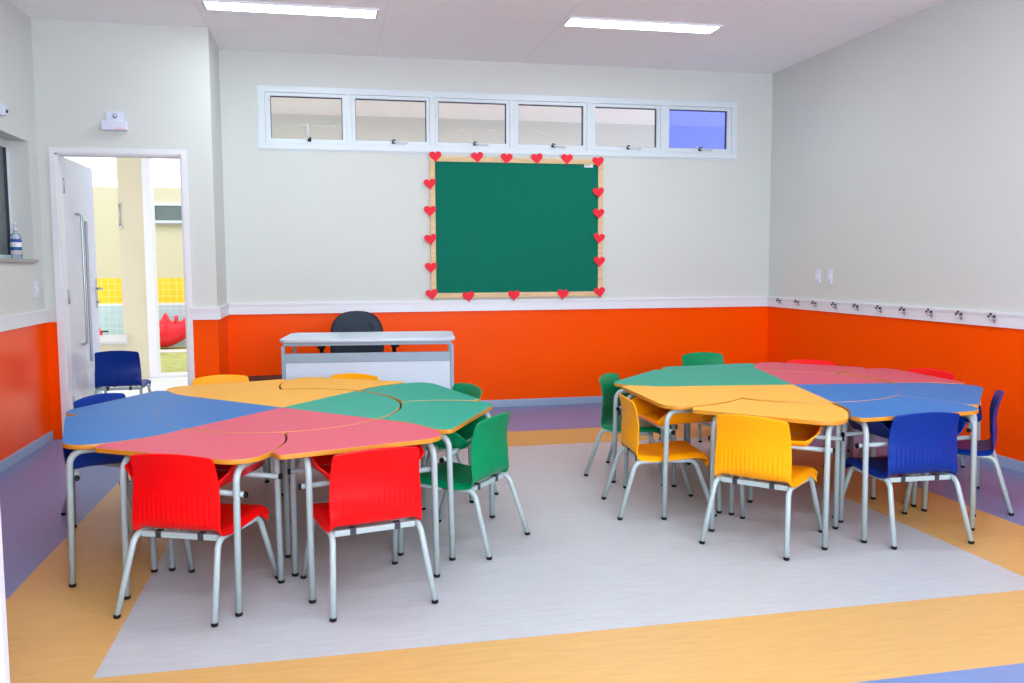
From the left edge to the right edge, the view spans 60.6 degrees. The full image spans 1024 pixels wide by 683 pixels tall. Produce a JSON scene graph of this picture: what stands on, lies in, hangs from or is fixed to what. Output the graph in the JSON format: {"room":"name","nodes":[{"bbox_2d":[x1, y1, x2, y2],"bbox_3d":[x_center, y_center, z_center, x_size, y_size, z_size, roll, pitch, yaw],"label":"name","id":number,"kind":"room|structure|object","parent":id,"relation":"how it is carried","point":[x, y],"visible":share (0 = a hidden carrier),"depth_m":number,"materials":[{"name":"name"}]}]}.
{"room":"classroom","nodes":[
{"label":"classroom","id":0,"kind":"room"},
{"bbox_2d":[0,0,50,460],"bbox_3d":[-2.653,-0.444,2.423,0.200,3.000,8.155,-1,5,-12],"label":"wall","id":1,"kind":"structure","parent":0,"point":[25,414],"depth_m":5.95,"materials":[{"name":"beige paint"}]},
{"bbox_2d":[0,104,7,115],"bbox_3d":[-3.215,-1.466,5.553,0.045,0.070,0.060,-1,5,-12],"label":"sensor","id":2,"kind":"object","parent":1,"relation":"attached to","point":[3,107],"visible":1,"depth_m":5.53,"materials":[{"name":"white plastic"}]},
{"bbox_2d":[0,510,9,682],"bbox_3d":[-1.842,0.045,2.007,1.192,2.072,0.094,-1,5,-12],"label":"door","id":3,"kind":"structure","parent":1,"relation":"in","point":[4,654],"depth_m":2.15,"materials":[{"name":"white wood"}]},
{"bbox_2d":[0,138,38,262],"bbox_3d":[-3.128,-0.850,4.744,0.192,0.832,2.785,-1,5,-12],"label":"window","id":4,"kind":"structure","parent":1,"relation":"in","point":[6,226],"depth_m":5.99,"materials":[{"name":"white metal"}]},
{"bbox_2d":[10,223,21,258],"bbox_3d":[-3.365,-0.681,5.947,0.070,0.245,0.070,-1,5,-12],"label":"sanitizer bottle","id":5,"kind":"object","parent":4,"relation":"on","point":[15,244],"visible":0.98,"depth_m":5.92,"materials":[{"name":"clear plastic"}]},
{"bbox_2d":[0,309,48,331],"bbox_3d":[-2.529,0.149,2.438,0.022,0.093,8.035,-1,5,-12],"label":"trim","id":6,"kind":"structure","parent":1,"relation":"attached to","point":[14,321],"depth_m":5.82,"materials":[{"name":"white paint"}]},
{"bbox_2d":[0,430,52,472],"bbox_3d":[-2.530,1.020,2.513,0.012,0.066,8.035,-1,5,-12],"label":"baseboard","id":7,"kind":"structure","parent":1,"relation":"attached to","point":[30,448],"depth_m":5.83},
{"bbox_2d":[34,281,38,297],"bbox_3d":[-3.335,-0.364,6.160,0.012,0.115,0.070,-1,5,-12],"label":"wall switch","id":8,"kind":"object","parent":1,"relation":"attached to","point":[36,284],"visible":1,"depth_m":6.14,"materials":[{"name":"white plastic"}]},
{"bbox_2d":[31,19,221,438],"bbox_3d":[-2.812,-0.796,6.481,1.189,3.000,0.120,-1,5,-12],"label":"wall","id":9,"kind":"structure","parent":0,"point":[159,76],"depth_m":6.36,"materials":[{"name":"beige paint"}]},
{"bbox_2d":[101,111,127,130],"bbox_3d":[-2.862,-1.591,6.315,0.170,0.137,0.052,-1,5,-12],"label":"emergency light","id":10,"kind":"object","parent":9,"relation":"attached to","point":[114,121],"visible":1,"depth_m":6.31,"materials":[{"name":"white plastic"}]},
{"bbox_2d":[48,147,194,435],"bbox_3d":[-2.947,-0.388,6.918,0.934,2.113,0.983,-1,5,-12],"label":"door","id":11,"kind":"structure","parent":9,"relation":"attached to","point":[71,182],"depth_m":6.54,"materials":[{"name":"white wood"}]},
{"bbox_2d":[116,158,149,377],"bbox_3d":[-4.284,-1.089,9.943,0.260,3.000,0.200,-1,5,-12],"label":"wall pillar","id":12,"kind":"structure","parent":0,"point":[129,175],"depth_m":9.86,"materials":[{"name":"beige paint"}]},
{"bbox_2d":[117,203,121,227],"bbox_3d":[-4.379,-1.404,9.780,0.040,0.282,0.027,-1,5,-12],"label":"rod","id":13,"kind":"object","parent":12,"relation":"attached to","point":[119,226],"visible":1,"depth_m":9.77,"materials":[{"name":"metal"}]},
{"bbox_2d":[210,33,228,374],"bbox_3d":[-2.374,-0.842,6.989,0.120,3.000,0.695,-1,5,-12],"label":"wall","id":14,"kind":"structure","parent":0,"point":[214,49],"depth_m":6.89,"materials":[{"name":"beige paint"}]},
{"bbox_2d":[191,307,220,319],"bbox_3d":[-2.291,-0.210,6.570,0.205,0.093,0.022,-1,5,-12],"label":"trim","id":15,"kind":"structure","parent":14,"relation":"attached to","point":[198,313],"depth_m":6.56,"materials":[{"name":"white paint"}]},
{"bbox_2d":[219,303,229,318],"bbox_3d":[-2.273,-0.241,6.924,0.022,0.093,0.665,-1,5,-12],"label":"trim","id":16,"kind":"structure","parent":14,"relation":"attached to","point":[224,308],"depth_m":6.91,"materials":[{"name":"white paint"}]},
{"bbox_2d":[100,113,724,351],"bbox_3d":[-0.802,-1.169,10.682,13.500,3.000,0.200,-1,5,-12],"label":"wall","id":17,"kind":"structure","parent":0,"point":[283,125],"depth_m":10.56,"materials":[{"name":"beige paint"}]},
{"bbox_2d":[100,334,127,344],"bbox_3d":[-5.862,0.013,9.597,3.100,0.115,0.183,-1,5,-12],"label":"trim","id":18,"kind":"structure","parent":17,"relation":"on","point":[122,339],"depth_m":9.82,"materials":[{"name":"concrete"}]},
{"bbox_2d":[141,158,160,377],"bbox_3d":[-4.115,-1.093,9.979,0.085,3.000,0.220,-1,5,-12],"label":"trim","id":19,"kind":"structure","parent":17,"relation":"attached to","point":[146,163],"depth_m":9.92,"materials":[{"name":"white paint"}]},
{"bbox_2d":[158,372,186,376],"bbox_3d":[-3.800,0.380,10.173,0.545,0.030,0.200,-1,5,-12],"label":"trim","id":20,"kind":"structure","parent":17,"relation":"attached to","point":[167,374],"depth_m":10.07,"materials":[{"name":"white paint"}]},
{"bbox_2d":[9,0,943,126],"bbox_3d":[-0.307,-2.182,4.620,15.000,0.060,12.050,-1,5,-12],"label":"ceiling","id":21,"kind":"structure","parent":0,"point":[755,36],"depth_m":6.61,"materials":[{"name":"white paint"}]},
{"bbox_2d":[200,0,378,18],"bbox_3d":[-1.492,-2.256,5.956,1.160,0.012,0.220,-1,5,-12],"label":"recessed light","id":22,"kind":"object","parent":21,"relation":"in","point":[214,5],"visible":1,"depth_m":5.95,"materials":[{"name":"white plastic"}]},
{"bbox_2d":[561,16,722,33],"bbox_3d":[0.953,-2.306,6.404,1.170,0.012,0.220,-1,5,-12],"label":"recessed light","id":23,"kind":"object","parent":21,"relation":"in","point":[585,22],"visible":1,"depth_m":6.40,"materials":[{"name":"white plastic"}]},
{"bbox_2d":[219,49,772,399],"bbox_3d":[0.011,-0.921,7.773,4.873,3.000,0.150,-1,5,-12],"label":"wall","id":24,"kind":"structure","parent":0,"point":[300,226],"depth_m":7.69,"materials":[{"name":"beige paint"}]},
{"bbox_2d":[256,85,737,159],"bbox_3d":[-0.014,-1.881,7.637,4.242,0.521,0.144,-1,5,-12],"label":"window","id":25,"kind":"structure","parent":24,"relation":"in","point":[661,150],"depth_m":7.57,"materials":[{"name":"white metal"}]},
{"bbox_2d":[229,296,767,314],"bbox_3d":[0.032,-0.323,7.740,4.873,0.093,0.022,-1,5,-12],"label":"trim","id":26,"kind":"structure","parent":24,"relation":"attached to","point":[681,302],"depth_m":7.69,"materials":[{"name":"white paint"}]},
{"bbox_2d":[429,156,602,297],"bbox_3d":[0.054,-0.994,7.683,1.545,1.212,0.029,-1,5,-12],"label":"notice board","id":27,"kind":"object","parent":24,"relation":"attached to","point":[526,226],"visible":1,"depth_m":7.67,"materials":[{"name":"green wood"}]},
{"bbox_2d":[424,206,435,215],"bbox_3d":[-0.700,-1.111,7.492,0.104,0.094,0.008,-1,5,-12],"label":"cutout","id":28,"kind":"object","parent":27,"relation":"attached to","point":[429,210],"visible":1,"depth_m":7.49,"materials":[{"name":"red paper"}]},
{"bbox_2d":[424,179,435,188],"bbox_3d":[-0.701,-1.340,7.472,0.103,0.096,0.008,-1,5,-12],"label":"cutout","id":29,"kind":"object","parent":27,"relation":"attached to","point":[431,183],"visible":1,"depth_m":7.47,"materials":[{"name":"red paper"}]},
{"bbox_2d":[424,234,435,244],"bbox_3d":[-0.700,-0.873,7.512,0.103,0.096,0.008,-1,5,-12],"label":"cutout","id":30,"kind":"object","parent":27,"relation":"attached to","point":[430,239],"visible":1,"depth_m":7.51,"materials":[{"name":"red paper"}]},
{"bbox_2d":[425,263,436,272],"bbox_3d":[-0.695,-0.631,7.534,0.104,0.094,0.008,-3,5,-12],"label":"cutout","id":31,"kind":"object","parent":27,"relation":"attached to","point":[431,267],"visible":1,"depth_m":7.53,"materials":[{"name":"red paper"}]},
{"bbox_2d":[426,289,437,299],"bbox_3d":[-0.692,-0.403,7.554,0.103,0.096,0.008,-1,5,-12],"label":"cutout","id":32,"kind":"object","parent":27,"relation":"attached to","point":[434,292],"visible":1,"depth_m":7.55,"materials":[{"name":"red paper"}]},
{"bbox_2d":[429,151,440,161],"bbox_3d":[-0.653,-1.571,7.463,0.104,0.095,0.008,-1,5,-12],"label":"cutout","id":33,"kind":"object","parent":27,"relation":"attached to","point":[435,156],"visible":1,"depth_m":7.46,"materials":[{"name":"red paper"}]},
{"bbox_2d":[462,291,473,301],"bbox_3d":[-0.380,-0.388,7.622,0.103,0.096,0.008,-1,5,-12],"label":"cutout","id":34,"kind":"object","parent":27,"relation":"attached to","point":[468,296],"visible":1,"depth_m":7.62,"materials":[{"name":"red paper"}]},
{"bbox_2d":[471,152,482,161],"bbox_3d":[-0.299,-1.582,7.537,0.103,0.096,0.008,-1,5,-12],"label":"cutout","id":35,"kind":"object","parent":27,"relation":"attached to","point":[476,156],"visible":1,"depth_m":7.53,"materials":[{"name":"red paper"}]},
{"bbox_2d":[501,153,512,163],"bbox_3d":[-0.045,-1.581,7.592,0.104,0.095,0.008,-1,5,-12],"label":"cutout","id":36,"kind":"object","parent":27,"relation":"attached to","point":[506,158],"visible":1,"depth_m":7.59,"materials":[{"name":"red paper"}]},
{"bbox_2d":[508,290,519,300],"bbox_3d":[0.018,-0.401,7.707,0.104,0.094,0.008,-3,5,-12],"label":"cutout","id":37,"kind":"object","parent":27,"relation":"attached to","point":[513,295],"visible":1,"depth_m":7.70,"materials":[{"name":"red paper"}]},
{"bbox_2d":[531,153,542,163],"bbox_3d":[0.216,-1.593,7.647,0.103,0.096,0.008,-1,5,-12],"label":"cutout","id":38,"kind":"object","parent":27,"relation":"attached to","point":[534,157],"visible":1,"depth_m":7.64,"materials":[{"name":"red paper"}]},
{"bbox_2d":[557,289,568,299],"bbox_3d":[0.454,-0.416,7.799,0.104,0.096,0.008,-1,5,-12],"label":"cutout","id":39,"kind":"object","parent":27,"relation":"attached to","point":[561,293],"visible":1,"depth_m":7.79,"materials":[{"name":"red paper"}]},
{"bbox_2d":[561,154,572,163],"bbox_3d":[0.485,-1.599,7.704,0.104,0.094,0.008,-1,5,-12],"label":"cutout","id":40,"kind":"object","parent":27,"relation":"attached to","point":[565,158],"visible":1,"depth_m":7.70,"materials":[{"name":"red paper"}]},
{"bbox_2d":[592,157,603,166],"bbox_3d":[0.762,-1.587,7.764,0.104,0.095,0.008,-1,5,-12],"label":"cutout","id":41,"kind":"object","parent":27,"relation":"attached to","point":[597,161],"visible":1,"depth_m":7.76,"materials":[{"name":"red paper"}]},
{"bbox_2d":[593,187,603,197],"bbox_3d":[0.767,-1.320,7.788,0.104,0.096,0.008,-1,5,-12],"label":"cutout","id":42,"kind":"object","parent":27,"relation":"attached to","point":[598,192],"visible":1,"depth_m":7.79,"materials":[{"name":"red paper"}]},
{"bbox_2d":[593,209,603,218],"bbox_3d":[0.771,-1.135,7.805,0.104,0.095,0.008,-1,5,-12],"label":"cutout","id":43,"kind":"object","parent":27,"relation":"attached to","point":[598,213],"visible":1,"depth_m":7.80,"materials":[{"name":"red paper"}]},
{"bbox_2d":[594,233,604,243],"bbox_3d":[0.779,-0.919,7.825,0.103,0.096,0.008,-1,5,-12],"label":"cutout","id":44,"kind":"object","parent":27,"relation":"attached to","point":[598,238],"visible":1,"depth_m":7.82,"materials":[{"name":"red paper"}]},
{"bbox_2d":[594,257,604,266],"bbox_3d":[0.781,-0.711,7.843,0.104,0.094,0.008,0,5,-12],"label":"cutout","id":45,"kind":"object","parent":27,"relation":"attached to","point":[599,262],"visible":1,"depth_m":7.84,"materials":[{"name":"red paper"}]},
{"bbox_2d":[594,287,604,296],"bbox_3d":[0.784,-0.440,7.867,0.103,0.096,0.008,-1,5,-12],"label":"cutout","id":46,"kind":"object","parent":27,"relation":"attached to","point":[599,292],"visible":1,"depth_m":7.86,"materials":[{"name":"red paper"}]},
{"bbox_2d":[480,396,601,406],"bbox_3d":[0.035,0.547,7.821,4.873,0.066,0.012,-1,5,-12],"label":"baseboard","id":47,"kind":"structure","parent":24,"relation":"attached to","point":[590,399],"depth_m":7.87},
{"bbox_2d":[0,376,1023,682],"bbox_3d":[-0.293,0.867,4.885,15.000,0.060,12.050,-1,5,-12],"label":"floor","id":48,"kind":"structure","parent":0,"point":[590,595],"depth_m":3.43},
{"bbox_2d":[61,393,132,514],"bbox_3d":[-1.987,0.577,4.523,0.506,0.596,0.409,2,5,22],"label":"chair","id":49,"kind":"object","parent":48,"relation":"on","point":[104,397],"visible":0.1,"depth_m":4.49,"materials":[{"name":"blue plastic"}]},
{"bbox_2d":[62,413,182,587],"bbox_3d":[-1.693,0.648,3.823,0.461,0.572,0.789,-3,6,-27],"label":"table","id":50,"kind":"object","parent":48,"relation":"on","point":[82,434],"visible":0.72,"depth_m":3.59,"materials":[{"name":"blue laminate"}]},
{"bbox_2d":[94,351,150,394],"bbox_3d":[-3.183,0.353,7.173,0.409,0.596,0.506,-1,5,-12],"label":"chair","id":51,"kind":"object","parent":48,"relation":"on","point":[118,370],"visible":0.98,"depth_m":7.00,"materials":[{"name":"blue plastic"}]},
{"bbox_2d":[66,391,199,532],"bbox_3d":[-1.840,0.593,4.463,0.476,0.572,0.779,1,5,13],"label":"table","id":52,"kind":"object","parent":48,"relation":"on","point":[153,402],"visible":0.37,"depth_m":4.34,"materials":[{"name":"blue laminate"}]},
{"bbox_2d":[95,429,284,616],"bbox_3d":[-1.196,0.677,3.462,0.717,0.572,0.505,1,5,19],"label":"table","id":53,"kind":"object","parent":48,"relation":"on","point":[234,456],"visible":0.8,"depth_m":3.32,"materials":[{"name":"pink laminate"}]},
{"bbox_2d":[113,453,277,627],"bbox_3d":[-1.181,0.678,3.316,0.409,0.596,0.506,1,5,12],"label":"chair","id":54,"kind":"object","parent":48,"relation":"on","point":[171,491],"visible":0.98,"depth_m":3.14,"materials":[{"name":"red plastic"}]},
{"bbox_2d":[167,379,288,472],"bbox_3d":[-1.556,0.547,4.977,0.705,0.572,0.522,-3,6,-31],"label":"table","id":55,"kind":"object","parent":48,"relation":"on","point":[205,390],"visible":0.22,"depth_m":4.96,"materials":[{"name":"yellow laminate"}]},
{"bbox_2d":[192,375,268,482],"bbox_3d":[-1.705,0.515,5.224,0.409,0.596,0.506,-3,5,-25],"label":"chair","id":56,"kind":"object","parent":48,"relation":"on","point":[213,379],"visible":0.1,"depth_m":5.35,"materials":[{"name":"yellow plastic"}]},
{"bbox_2d":[247,375,281,388],"bbox_3d":[-1.910,0.483,6.635,0.430,0.418,0.290,-1,5,-12],"label":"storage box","id":57,"kind":"object","parent":48,"relation":"on","point":[265,377],"visible":0.05,"depth_m":6.63,"materials":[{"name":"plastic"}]},
{"bbox_2d":[156,389,399,557],"bbox_3d":[-1.116,0.605,4.286,1.218,0.572,1.223,2,6,29],"label":"round table","id":58,"kind":"object","parent":48,"relation":"on","point":[281,410],"visible":0.77,"depth_m":4.13,"materials":[{"name":"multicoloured laminate"}]},
{"bbox_2d":[296,373,378,475],"bbox_3d":[-1.019,0.508,5.258,0.409,0.596,0.506,1,5,18],"label":"chair","id":59,"kind":"object","parent":48,"relation":"on","point":[345,375],"visible":0.03,"depth_m":5.40,"materials":[{"name":"yellow plastic"}]},
{"bbox_2d":[281,377,402,481],"bbox_3d":[-1.035,0.533,5.120,0.717,0.572,0.505,1,5,20],"label":"table","id":60,"kind":"object","parent":48,"relation":"on","point":[306,382],"visible":0.23,"depth_m":5.12,"materials":[{"name":"yellow laminate"}]},
{"bbox_2d":[272,420,440,603],"bbox_3d":[-0.670,0.664,3.587,0.705,0.572,0.522,-3,6,-31],"label":"table","id":61,"kind":"object","parent":48,"relation":"on","point":[316,448],"visible":0.8,"depth_m":3.51,"materials":[{"name":"red laminate"}]},
{"bbox_2d":[317,311,398,352],"bbox_3d":[-1.151,0.236,6.570,0.590,0.914,0.570,-1,5,-12],"label":"office chair","id":62,"kind":"object","parent":48,"relation":"on","point":[351,321],"visible":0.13,"depth_m":6.67,"materials":[{"name":"grey fabric"}]},
{"bbox_2d":[280,331,454,454],"bbox_3d":[-0.966,0.347,6.025,1.136,0.785,0.600,-1,5,-6],"label":"desk","id":63,"kind":"object","parent":48,"relation":"on","point":[435,367],"visible":0.48,"depth_m":5.75,"materials":[{"name":"grey laminate"}]},
{"bbox_2d":[300,447,437,622],"bbox_3d":[-0.565,0.669,3.379,0.409,0.596,0.506,-3,5,-25],"label":"chair","id":64,"kind":"object","parent":48,"relation":"on","point":[367,486],"visible":1,"depth_m":3.22,"materials":[{"name":"red plastic"}]},
{"bbox_2d":[361,382,478,509],"bbox_3d":[-0.522,0.561,4.761,0.462,0.572,0.789,-3,6,-27],"label":"table","id":65,"kind":"object","parent":48,"relation":"on","point":[417,391],"visible":0.37,"depth_m":4.67,"materials":[{"name":"green laminate"}]},
{"bbox_2d":[379,400,494,560],"bbox_3d":[-0.382,0.617,4.109,0.483,0.572,0.778,1,5,14],"label":"table","id":66,"kind":"object","parent":48,"relation":"on","point":[456,421],"visible":0.67,"depth_m":3.97,"materials":[{"name":"green laminate"}]},
{"bbox_2d":[426,383,498,494],"bbox_3d":[-0.391,0.542,4.831,0.506,0.596,0.409,-3,6,-31],"label":"chair","id":67,"kind":"object","parent":48,"relation":"on","point":[466,388],"visible":0.07,"depth_m":4.86,"materials":[{"name":"green plastic"}]},
{"bbox_2d":[403,412,529,559],"bbox_3d":[-0.230,0.613,4.004,0.506,0.596,0.409,2,6,26],"label":"chair","id":68,"kind":"object","parent":48,"relation":"on","point":[489,445],"visible":0.75,"depth_m":3.89,"materials":[{"name":"green plastic"}]},
{"bbox_2d":[584,373,680,475],"bbox_3d":[0.741,0.499,5.275,0.506,0.596,0.409,2,6,26],"label":"chair","id":69,"kind":"object","parent":48,"relation":"on","point":[607,380],"visible":0.59,"depth_m":5.24,"materials":[{"name":"green plastic"}]},
{"bbox_2d":[611,370,705,485],"bbox_3d":[0.911,0.505,5.329,0.456,0.572,0.836,2,5,22],"label":"table","id":70,"kind":"object","parent":48,"relation":"on","point":[654,377],"visible":0.46,"depth_m":5.14,"materials":[{"name":"green laminate"}]},
{"bbox_2d":[601,393,716,519],"bbox_3d":[0.751,0.564,4.521,0.506,0.596,0.409,-1,5,-6],"label":"chair","id":71,"kind":"object","parent":48,"relation":"on","point":[680,451],"visible":0.98,"depth_m":4.40,"materials":[{"name":"yellow plastic"}]},
{"bbox_2d":[622,385,739,519],"bbox_3d":[0.905,0.563,4.667,0.480,0.572,0.763,-1,5,-10],"label":"table","id":72,"kind":"object","parent":48,"relation":"on","point":[662,407],"visible":0.77,"depth_m":4.46,"materials":[{"name":"yellow laminate"}]},
{"bbox_2d":[631,396,714,425],"bbox_3d":[0.850,0.359,4.630,0.354,0.106,0.535,-1,5,-13],"label":"tray","id":73,"kind":"object","parent":72,"relation":"on","point":[652,412],"depth_m":4.49,"materials":[{"name":"yellow plastic"}]},
{"bbox_2d":[682,352,723,442],"bbox_3d":[1.469,0.393,6.458,0.409,0.596,0.506,-1,5,-12],"label":"chair","id":74,"kind":"object","parent":48,"relation":"on","point":[697,358],"visible":0.11,"depth_m":6.60,"materials":[{"name":"green plastic"}]},
{"bbox_2d":[662,363,760,440],"bbox_3d":[1.378,0.465,5.770,0.734,0.572,0.506,-2,5,-18],"label":"table","id":75,"kind":"object","parent":48,"relation":"on","point":[741,367],"visible":0.19,"depth_m":5.73,"materials":[{"name":"green laminate"}]},
{"bbox_2d":[699,414,821,560],"bbox_3d":[1.152,0.607,4.007,0.409,0.596,0.506,3,6,36],"label":"chair","id":76,"kind":"object","parent":48,"relation":"on","point":[754,447],"visible":1,"depth_m":3.87,"materials":[{"name":"yellow plastic"}]},
{"bbox_2d":[692,399,847,549],"bbox_3d":[1.258,0.602,4.198,0.696,0.572,0.521,3,6,32],"label":"table","id":77,"kind":"object","parent":48,"relation":"on","point":[806,421],"visible":0.8,"depth_m":4.10,"materials":[{"name":"yellow laminate"}]},
{"bbox_2d":[787,422,823,446],"bbox_3d":[1.237,0.402,4.120,0.467,0.106,0.389,3,6,30],"label":"tray","id":78,"kind":"object","parent":77,"relation":"on","point":[802,434],"depth_m":4.12,"materials":[{"name":"yellow plastic"}]},
{"bbox_2d":[691,371,901,502],"bbox_3d":[1.599,0.529,5.011,1.153,0.572,1.285,0,5,-2],"label":"round table","id":79,"kind":"object","parent":48,"relation":"on","point":[768,386],"visible":0.77,"depth_m":4.86,"materials":[{"name":"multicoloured laminate"}]},
{"bbox_2d":[755,362,864,451],"bbox_3d":[1.921,0.460,5.789,0.695,0.572,0.525,3,6,32],"label":"table","id":80,"kind":"object","parent":48,"relation":"on","point":[764,366],"visible":0.23,"depth_m":5.80,"materials":[{"name":"red laminate"}]},
{"bbox_2d":[787,359,840,443],"bbox_3d":[1.983,0.435,5.941,0.409,0.596,0.506,3,6,30],"label":"chair","id":81,"kind":"object","parent":48,"relation":"on","point":[799,361],"visible":0.09,"depth_m":6.07,"materials":[{"name":"red plastic"}]},
{"bbox_2d":[840,368,964,475],"bbox_3d":[2.321,0.495,5.366,0.478,0.572,0.763,-1,5,-11],"label":"table","id":82,"kind":"object","parent":48,"relation":"on","point":[892,376],"visible":0.26,"depth_m":5.36,"materials":[{"name":"red laminate"}]},
{"bbox_2d":[832,412,974,549],"bbox_3d":[1.826,0.595,4.109,0.409,0.596,0.506,-1,5,-11],"label":"chair","id":83,"kind":"object","parent":48,"relation":"on","point":[925,442],"visible":0.98,"depth_m":3.94,"materials":[{"name":"blue plastic"}]},
{"bbox_2d":[834,396,978,542],"bbox_3d":[1.825,0.595,4.245,0.733,0.572,0.513,-2,5,-17],"label":"table","id":84,"kind":"object","parent":48,"relation":"on","point":[875,417],"visible":0.77,"depth_m":4.11,"materials":[{"name":"blue laminate"}]},
{"bbox_2d":[848,416,965,438],"bbox_3d":[1.871,0.394,4.178,0.512,0.106,0.373,-2,5,-20],"label":"tray","id":85,"kind":"object","parent":84,"relation":"on","point":[881,427],"depth_m":4.09,"materials":[{"name":"blue plastic"}]},
{"bbox_2d":[857,368,964,467],"bbox_3d":[2.474,0.476,5.439,0.506,0.596,0.409,-3,6,-27],"label":"chair","id":86,"kind":"object","parent":48,"relation":"on","point":[926,371],"visible":0.06,"depth_m":5.48,"materials":[{"name":"red plastic"}]},
{"bbox_2d":[893,383,982,516],"bbox_3d":[2.256,0.553,4.704,0.465,0.572,0.797,3,6,29],"label":"table","id":87,"kind":"object","parent":48,"relation":"on","point":[971,395],"visible":0.53,"depth_m":4.64,"materials":[{"name":"blue laminate"}]},
{"bbox_2d":[962,404,981,421],"bbox_3d":[2.317,0.348,4.683,0.342,0.106,0.526,2,6,27],"label":"tray","id":88,"kind":"object","parent":87,"relation":"on","point":[978,416],"depth_m":4.44,"materials":[{"name":"blue plastic"}]},
{"bbox_2d":[903,390,1013,515],"bbox_3d":[2.357,0.547,4.624,0.506,0.596,0.409,2,6,26],"label":"chair","id":89,"kind":"object","parent":48,"relation":"on","point":[985,448],"visible":0.59,"depth_m":4.46,"materials":[{"name":"blue plastic"}]},
{"bbox_2d":[767,0,1023,461],"bbox_3d":[3.374,-0.615,4.055,0.150,3.000,8.850,-1,5,-12],"label":"wall","id":90,"kind":"structure","parent":0,"point":[897,147],"depth_m":6.21,"materials":[{"name":"beige paint"}]},
{"bbox_2d":[815,269,819,282],"bbox_3d":[2.581,-0.553,7.411,0.012,0.115,0.070,-1,5,-12],"label":"wall switch","id":91,"kind":"object","parent":90,"relation":"attached to","point":[817,271],"visible":1,"depth_m":7.41,"materials":[{"name":"white plastic"}]},
{"bbox_2d":[827,270,831,283],"bbox_3d":[2.619,-0.536,7.236,0.012,0.115,0.070,-1,5,-12],"label":"wall switch","id":92,"kind":"object","parent":90,"relation":"attached to","point":[829,272],"visible":1,"depth_m":7.23,"materials":[{"name":"white plastic"}]},
{"bbox_2d":[767,296,1023,328],"bbox_3d":[3.309,-0.015,4.015,0.022,0.093,8.700,-1,5,-12],"label":"trim","id":93,"kind":"structure","parent":90,"relation":"attached to","point":[971,317],"depth_m":6.22,"materials":[{"name":"white paint"}]},
{"bbox_2d":[925,309,932,316],"bbox_3d":[2.858,-0.196,6.003,0.038,0.062,0.059,-1,5,-12],"label":"coat hook","id":94,"kind":"object","parent":90,"relation":"attached to","point":[931,311],"visible":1,"depth_m":6.00,"materials":[{"name":"metal"}]},
{"bbox_2d":[955,311,962,319],"bbox_3d":[2.918,-0.172,5.720,0.038,0.062,0.059,-1,5,-12],"label":"coat hook","id":95,"kind":"object","parent":90,"relation":"attached to","point":[961,313],"visible":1,"depth_m":5.72,"materials":[{"name":"metal"}]},
{"bbox_2d":[987,313,995,322],"bbox_3d":[2.978,-0.147,5.440,0.038,0.062,0.059,-1,5,-12],"label":"coat hook","id":96,"kind":"object","parent":90,"relation":"attached to","point":[990,314],"visible":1,"depth_m":5.44,"materials":[{"name":"metal"}]},
{"bbox_2d":[980,454,1023,472],"bbox_3d":[3.318,0.855,4.092,0.012,0.066,8.700,-1,5,-12],"label":"baseboard","id":97,"kind":"structure","parent":90,"relation":"attached to","point":[1006,462],"depth_m":5.36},
{"label":"outside","id":98,"kind":"structure","parent":0,"visible":0},
{"bbox_2d":[160,346,186,372],"bbox_3d":[-5.379,0.275,11.930,12.000,0.050,3.900,-1,5,-12],"label":"lawn","id":99,"kind":"structure","parent":98,"point":[170,362],"depth_m":11.81,"materials":[{"name":"yellow"}]},
{"bbox_2d":[159,313,185,346],"bbox_3d":[-5.268,-0.177,13.526,0.660,0.527,0.400,-1,5,-12],"label":"toy","id":100,"kind":"object","parent":99,"relation":"on","point":[171,332],"visible":0.66,"depth_m":13.38,"materials":[{"name":"red plastic"}]},
{"bbox_2d":[160,349,186,352],"bbox_3d":[-5.603,0.160,12.970,8.000,0.022,0.400,-1,5,-12],"label":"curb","id":101,"kind":"structure","parent":99,"relation":"on","point":[170,350],"depth_m":12.96,"materials":[{"name":"concrete"}]},
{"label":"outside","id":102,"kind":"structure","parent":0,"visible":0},
{"bbox_2d":[93,187,185,345],"bbox_3d":[-5.813,-1.161,13.818,12.000,2.490,0.200,-1,5,-12],"label":"wall","id":103,"kind":"structure","parent":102,"point":[169,243],"depth_m":13.69,"materials":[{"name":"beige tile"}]},
{"bbox_2d":[154,203,181,224],"bbox_3d":[-5.180,-1.998,13.732,0.940,0.345,0.090,-1,5,-12],"label":"window","id":104,"kind":"structure","parent":103,"relation":"in","point":[165,213],"depth_m":13.70,"materials":[{"name":"white metal"}]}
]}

